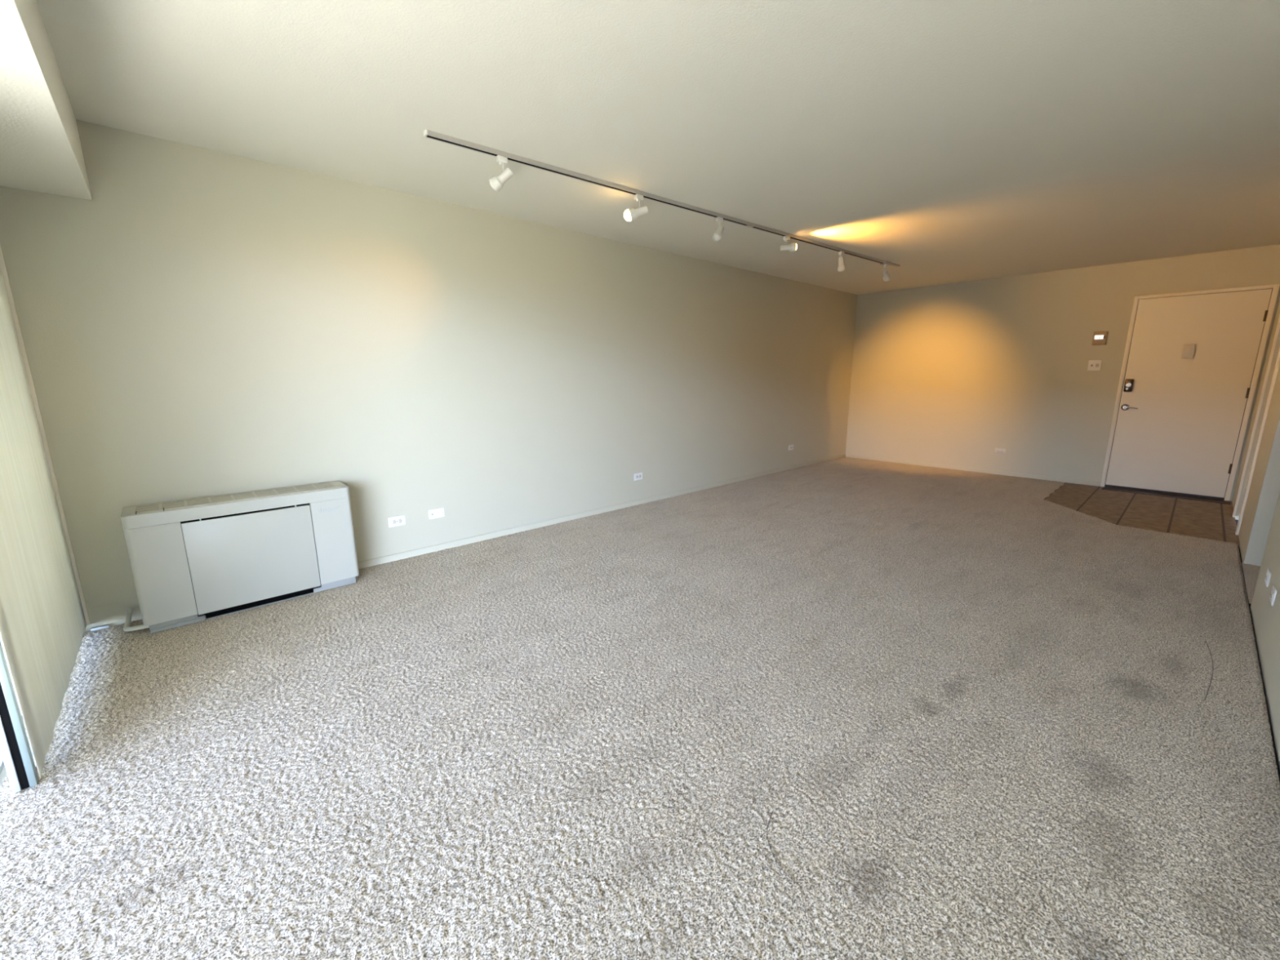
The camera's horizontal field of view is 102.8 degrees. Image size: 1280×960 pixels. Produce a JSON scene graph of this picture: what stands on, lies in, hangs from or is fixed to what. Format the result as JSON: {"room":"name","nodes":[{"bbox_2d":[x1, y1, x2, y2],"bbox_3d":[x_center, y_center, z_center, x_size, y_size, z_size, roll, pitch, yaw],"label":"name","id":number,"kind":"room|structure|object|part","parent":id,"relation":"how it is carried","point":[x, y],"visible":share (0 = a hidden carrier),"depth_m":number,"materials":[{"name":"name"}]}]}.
{"room":"empty living room","nodes":[
{"label":"empty living room","id":0,"kind":"room"},
{"bbox_2d":[0,0,92,199],"bbox_3d":[-1.441,-1.162,0.736,0.573,0.342,4.050,-11,15,-41],"label":"soffit","id":1,"kind":"structure","parent":0,"point":[41,151],"depth_m":1.70,"materials":[{"name":"paint"}]},
{"bbox_2d":[0,264,86,778],"bbox_3d":[-2.319,-0.164,1.869,0.036,2.059,1.486,-11,15,-41],"label":"vertical blind","id":2,"kind":"object","parent":1,"relation":"hanging from","point":[43,624],"visible":1,"depth_m":1.97,"materials":[{"name":"fabric"}]},
{"bbox_2d":[0,119,857,632],"bbox_3d":[0.117,-1.027,5.108,8.621,2.610,0.120,-11,15,-41],"label":"wall","id":3,"kind":"structure","parent":0,"point":[208,322],"depth_m":3.35,"materials":[{"name":"paint"}]},
{"bbox_2d":[0,244,90,625],"bbox_3d":[-2.832,-0.270,2.407,0.019,2.063,0.012,-11,15,-41],"label":"trim","id":4,"kind":"structure","parent":3,"relation":"attached to","point":[2,260],"depth_m":2.42,"materials":[{"name":"paint"}]},
{"bbox_2d":[90,624,109,631],"bbox_3d":[-2.787,0.763,2.635,0.068,0.016,0.016,-11,15,-41],"label":"trim","id":5,"kind":"structure","parent":3,"relation":"attached to","point":[105,626],"depth_m":2.63,"materials":[{"name":"silver metal"}]},
{"bbox_2d":[387,515,405,527],"bbox_3d":[-1.702,0.289,3.578,0.115,0.070,0.009,-11,15,-41],"label":"wall outlet","id":6,"kind":"object","parent":3,"relation":"attached to","point":[397,521],"visible":1,"depth_m":3.58,"materials":[{"name":"white plastic"}]},
{"bbox_2d":[428,507,444,519],"bbox_3d":[-1.498,0.247,3.761,0.115,0.070,0.010,-11,15,-41],"label":"wall outlet","id":7,"kind":"object","parent":3,"relation":"attached to","point":[437,513],"visible":1,"depth_m":3.76,"materials":[{"name":"white plastic"}]},
{"bbox_2d":[357,453,845,568],"bbox_3d":[0.634,0.104,5.727,7.089,0.052,0.012,-11,15,-41],"label":"baseboard","id":8,"kind":"structure","parent":3,"relation":"attached to","point":[396,557],"depth_m":4.47,"materials":[{"name":"paint"}]},
{"bbox_2d":[633,472,642,480],"bbox_3d":[-0.016,-0.034,5.092,0.115,0.070,0.009,-11,15,-41],"label":"wall outlet","id":9,"kind":"object","parent":3,"relation":"attached to","point":[638,476],"visible":1,"depth_m":5.09,"materials":[{"name":"white plastic"}]},
{"bbox_2d":[788,444,793,450],"bbox_3d":[2.058,-0.442,6.953,0.115,0.070,0.009,-11,15,-41],"label":"wall outlet","id":10,"kind":"object","parent":3,"relation":"attached to","point":[790,446],"visible":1,"depth_m":6.95,"materials":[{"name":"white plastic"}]},
{"bbox_2d":[35,0,1279,294],"bbox_3d":[2.046,-1.834,2.794,8.621,0.120,5.840,-11,15,-41],"label":"ceiling","id":11,"kind":"structure","parent":0,"point":[942,141],"depth_m":2.29,"materials":[{"name":"paint"}]},
{"bbox_2d":[422,128,900,266],"bbox_3d":[0.889,-2.007,4.030,5.006,0.026,0.068,-10,15,-38],"label":"track","id":12,"kind":"object","parent":11,"relation":"attached to","point":[427,133],"visible":0.97,"depth_m":3.18,"materials":[{"name":"silver metal"}]},
{"bbox_2d":[488,155,513,191],"bbox_3d":[-0.748,-1.641,2.748,0.130,0.170,0.072,-3,12,-13],"label":"track spotlight","id":13,"kind":"object","parent":12,"relation":"attached to","point":[496,183],"visible":1,"depth_m":2.73,"materials":[{"name":"white metal"}]},
{"bbox_3d":[-0.777,-1.593,2.750,0.056,0.062,0.062,-39,12,3],"label":"bulb","id":14,"kind":"part","parent":13,"relation":"part of","materials":[{"name":"white"}]},
{"bbox_3d":[-0.100,-1.842,3.234,2.425,0.022,0.036,-10,15,-38],"label":"rail","id":15,"kind":"part","parent":12,"relation":"part of","materials":[{"name":"silver metal"}]},
{"bbox_2d":[623,194,648,221],"bbox_3d":[-0.028,-1.771,3.330,0.158,0.156,0.072,-3,12,-15],"label":"track spotlight","id":16,"kind":"object","parent":12,"relation":"attached to","point":[631,214],"visible":1,"depth_m":3.31,"materials":[{"name":"beige"}]},
{"bbox_3d":[-0.066,-1.728,3.329,0.079,0.069,0.069,-20,14,-4],"label":"bulb","id":17,"kind":"part","parent":16,"relation":"part of","materials":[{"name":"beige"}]},
{"bbox_2d":[712,217,724,242],"bbox_3d":[0.592,-1.860,3.798,0.072,0.174,0.126,9,14,37],"label":"track spotlight","id":18,"kind":"object","parent":12,"relation":"attached to","point":[717,235],"visible":1,"depth_m":3.78,"materials":[{"name":"white metal"}]},
{"bbox_3d":[0.575,-1.806,3.788,0.062,0.056,0.062,6,-32,28],"label":"bulb","id":19,"kind":"part","parent":18,"relation":"part of","materials":[{"name":"white"}]},
{"bbox_2d":[780,235,796,251],"bbox_3d":[1.262,-1.999,4.328,0.137,0.118,0.071,1,12,6],"label":"track spotlight","id":20,"kind":"object","parent":12,"relation":"attached to","point":[792,246],"visible":1,"depth_m":4.31,"materials":[{"name":"beige"}]},
{"bbox_3d":[1.726,-2.150,4.702,2.161,0.022,0.036,-10,15,-38],"label":"rail","id":21,"kind":"part","parent":12,"relation":"part of","materials":[{"name":"silver metal"}]},
{"bbox_2d":[837,251,845,272],"bbox_3d":[1.929,-2.082,4.877,0.073,0.182,0.072,-10,15,-38],"label":"track spotlight","id":22,"kind":"object","parent":12,"relation":"hanging from","point":[841,268],"visible":1,"depth_m":4.86,"materials":[{"name":"white metal"}]},
{"bbox_2d":[882,264,890,281],"bbox_3d":[2.622,-2.210,5.450,0.132,0.167,0.073,-10,15,-38],"label":"track spotlight","id":23,"kind":"object","parent":12,"relation":"attached to","point":[886,277],"visible":1,"depth_m":5.43,"materials":[{"name":"white metal"}]},
{"bbox_3d":[2.731,-2.323,5.509,0.240,0.014,0.044,-10,15,-38],"label":"plate","id":24,"kind":"part","parent":12,"relation":"part of","materials":[{"name":"silver metal"}]},
{"bbox_2d":[845,244,1279,501],"bbox_3d":[4.699,-1.306,6.373,0.120,2.610,4.170,-11,15,-41],"label":"wall","id":25,"kind":"structure","parent":0,"point":[951,374],"depth_m":6.36,"materials":[{"name":"paint"}]},
{"bbox_2d":[845,453,1100,486],"bbox_3d":[4.277,-0.169,6.980,0.012,0.052,3.028,-11,15,-41],"label":"baseboard","id":26,"kind":"structure","parent":25,"relation":"attached to","point":[944,466],"depth_m":6.72,"materials":[{"name":"paint"}]},
{"bbox_2d":[994,448,1005,454],"bbox_3d":[4.623,-0.369,6.556,0.009,0.070,0.115,-11,15,-41],"label":"wall outlet","id":27,"kind":"object","parent":25,"relation":"attached to","point":[997,451],"visible":1,"depth_m":6.55,"materials":[{"name":"grey plastic"}]},
{"bbox_2d":[1087,360,1102,370],"bbox_3d":[5.143,-1.296,5.777,0.018,0.115,0.112,-11,15,-41],"label":"light switch","id":28,"kind":"object","parent":25,"relation":"attached to","point":[1093,365],"visible":1,"depth_m":5.78,"materials":[{"name":"white plastic"}]},
{"bbox_2d":[1091,330,1108,345],"bbox_3d":[5.141,-1.585,5.707,0.034,0.150,0.124,-11,15,-41],"label":"thermostat","id":29,"kind":"object","parent":25,"relation":"attached to","point":[1100,338],"visible":1,"depth_m":5.70,"materials":[{"name":"beige plastic"}]},
{"bbox_2d":[1100,284,1279,504],"bbox_3d":[5.567,-0.861,5.258,0.200,2.085,0.989,-11,15,-41],"label":"door","id":30,"kind":"structure","parent":25,"relation":"in","point":[1179,425],"depth_m":5.28,"materials":[{"name":"paint"}]},
{"bbox_3d":[5.337,-0.800,5.617,0.043,0.072,0.072,-11,15,-41],"label":"lever handle","id":31,"kind":"part","parent":30,"relation":"part of","materials":[{"name":"silver metal"}]},
{"bbox_2d":[1181,343,1195,358],"bbox_3d":[5.604,-1.316,5.216,0.035,0.144,0.080,-11,15,-41],"label":"door chime","id":32,"kind":"object","parent":30,"relation":"attached to","point":[1188,348],"visible":1,"depth_m":5.21,"materials":[{"name":"grey plastic"}]},
{"bbox_3d":[5.591,-1.312,5.208,0.004,0.087,0.044,-11,15,-41],"label":"push plate","id":33,"kind":"part","parent":32,"relation":"part of","materials":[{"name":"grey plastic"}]},
{"bbox_2d":[1231,297,1279,768],"bbox_3d":[3.414,-0.262,1.585,8.401,2.490,1.550,-11,15,-41],"label":"wall","id":34,"kind":"structure","parent":0,"point":[1264,488],"depth_m":3.36,"materials":[{"name":"paint"}]},
{"bbox_2d":[1231,314,1279,535],"bbox_3d":[5.099,-0.644,4.123,0.835,2.110,0.086,-11,15,-41],"label":"door frame","id":35,"kind":"structure","parent":34,"relation":"in","point":[1277,362],"depth_m":4.08,"materials":[{"name":"paint"}]},
{"bbox_2d":[1264,568,1271,586],"bbox_3d":[3.122,0.484,2.541,0.115,0.070,0.009,-11,15,-41],"label":"wall outlet","id":36,"kind":"object","parent":34,"relation":"attached to","point":[1268,575],"visible":1,"depth_m":2.52,"materials":[{"name":"white plastic"}]},
{"bbox_2d":[1269,584,1276,605],"bbox_3d":[2.894,0.527,2.336,0.115,0.070,0.009,-11,15,-41],"label":"wall outlet","id":37,"kind":"object","parent":34,"relation":"attached to","point":[1273,592],"visible":1,"depth_m":2.31,"materials":[{"name":"white plastic"}]},
{"bbox_2d":[1235,519,1279,782],"bbox_3d":[2.109,0.674,3.354,8.481,0.100,5.840,-11,15,-41],"label":"floor","id":38,"kind":"structure","parent":0,"point":[1237,521],"depth_m":2.15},
{"bbox_2d":[0,457,1279,959],"bbox_3d":[2.067,0.619,3.301,8.354,0.018,5.577,-11,15,-41],"label":"floor","id":39,"kind":"structure","parent":38,"relation":"on","point":[970,712],"depth_m":1.75,"materials":[{"name":"grey carpet"}]},
{"bbox_2d":[120,480,359,633],"bbox_3d":[-2.241,0.396,2.897,1.064,0.621,0.270,-11,15,-41],"label":"heating unit","id":40,"kind":"object","parent":39,"relation":"on","point":[191,560],"visible":1,"depth_m":2.77,"materials":[{"name":"metal"}]},
{"bbox_3d":[-2.497,0.456,2.667,0.207,0.504,0.262,-11,15,-41],"label":"casing","id":41,"kind":"part","parent":40,"relation":"part of","materials":[{"name":"metal"}]},
{"bbox_3d":[-2.212,0.123,2.868,0.985,0.063,0.262,-11,15,-41],"label":"casing","id":42,"kind":"part","parent":40,"relation":"part of","materials":[{"name":"metal"}]},
{"bbox_2d":[128,481,342,515],"bbox_3d":[-2.216,0.090,2.866,0.925,0.004,0.225,-11,15,-41],"label":"grille","id":43,"kind":"object","parent":40,"relation":"attached to","point":[236,497],"depth_m":2.80,"materials":[{"name":"beige"}]},
{"bbox_3d":[-2.128,0.428,2.834,0.561,0.500,0.012,-11,15,-41],"label":"panel","id":44,"kind":"part","parent":40,"relation":"part of","materials":[{"name":"metal"}]},
{"bbox_3d":[-1.926,0.348,3.181,0.212,0.504,0.262,-11,15,-41],"label":"casing","id":45,"kind":"part","parent":40,"relation":"part of","materials":[{"name":"metal"}]},
{"bbox_2d":[766,810,802,888],"bbox_3d":[0.379,1.004,1.399,0.049,0.002,0.235,-1,12,-3],"label":"thread","id":46,"kind":"object","parent":39,"relation":"on","point":[772,811],"visible":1,"depth_m":1.37,"materials":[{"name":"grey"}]},
{"bbox_2d":[1204,640,1213,700],"bbox_3d":[2.488,0.825,2.233,0.679,0.002,0.026,-11,15,-41],"label":"thread","id":47,"kind":"object","parent":39,"relation":"on","point":[1205,641],"visible":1,"depth_m":2.20,"materials":[{"name":"brown"}]},
{"bbox_2d":[1044,482,1239,546],"bbox_3d":[4.828,0.266,5.002,1.941,0.018,1.320,-11,15,-41],"label":"floor tiles","id":48,"kind":"structure","parent":38,"relation":"on","point":[1196,518],"depth_m":4.83,"materials":[{"name":"brown tile"}]},
{"bbox_3d":[-1.605,-1.128,0.568,0.100,0.460,4.320,-11,15,-41],"label":"wall window header","id":49,"kind":"structure","parent":0,"visible":0},
{"bbox_2d":[0,640,39,793],"bbox_3d":[-1.526,0.060,0.901,0.128,2.118,4.050,-11,15,-41],"label":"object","id":50,"kind":"structure","parent":49,"relation":"in","point":[15,750],"depth_m":1.58,"materials":[{"name":"silver metal"}]},
{"bbox_3d":[-1.527,0.060,0.899,0.125,2.118,4.050,-11,15,-41],"label":"door frame","id":51,"kind":"part","parent":50,"relation":"part of","materials":[{"name":"silver metal"}]},
{"bbox_3d":[-2.393,-0.114,1.876,0.035,2.044,1.318,-11,15,-41],"label":"panel rail","id":52,"kind":"part","parent":50,"relation":"part of","materials":[{"name":"silver metal"}]},
{"label":"outside","id":53,"kind":"structure","parent":0,"visible":0},
{"bbox_2d":[0,635,25,790],"bbox_3d":[-2.123,1.268,0.618,1.540,0.148,7.000,-11,15,-41],"label":"floor","id":54,"kind":"structure","parent":53,"point":[3,773],"depth_m":1.97,"materials":[{"name":"concrete"}]}
]}

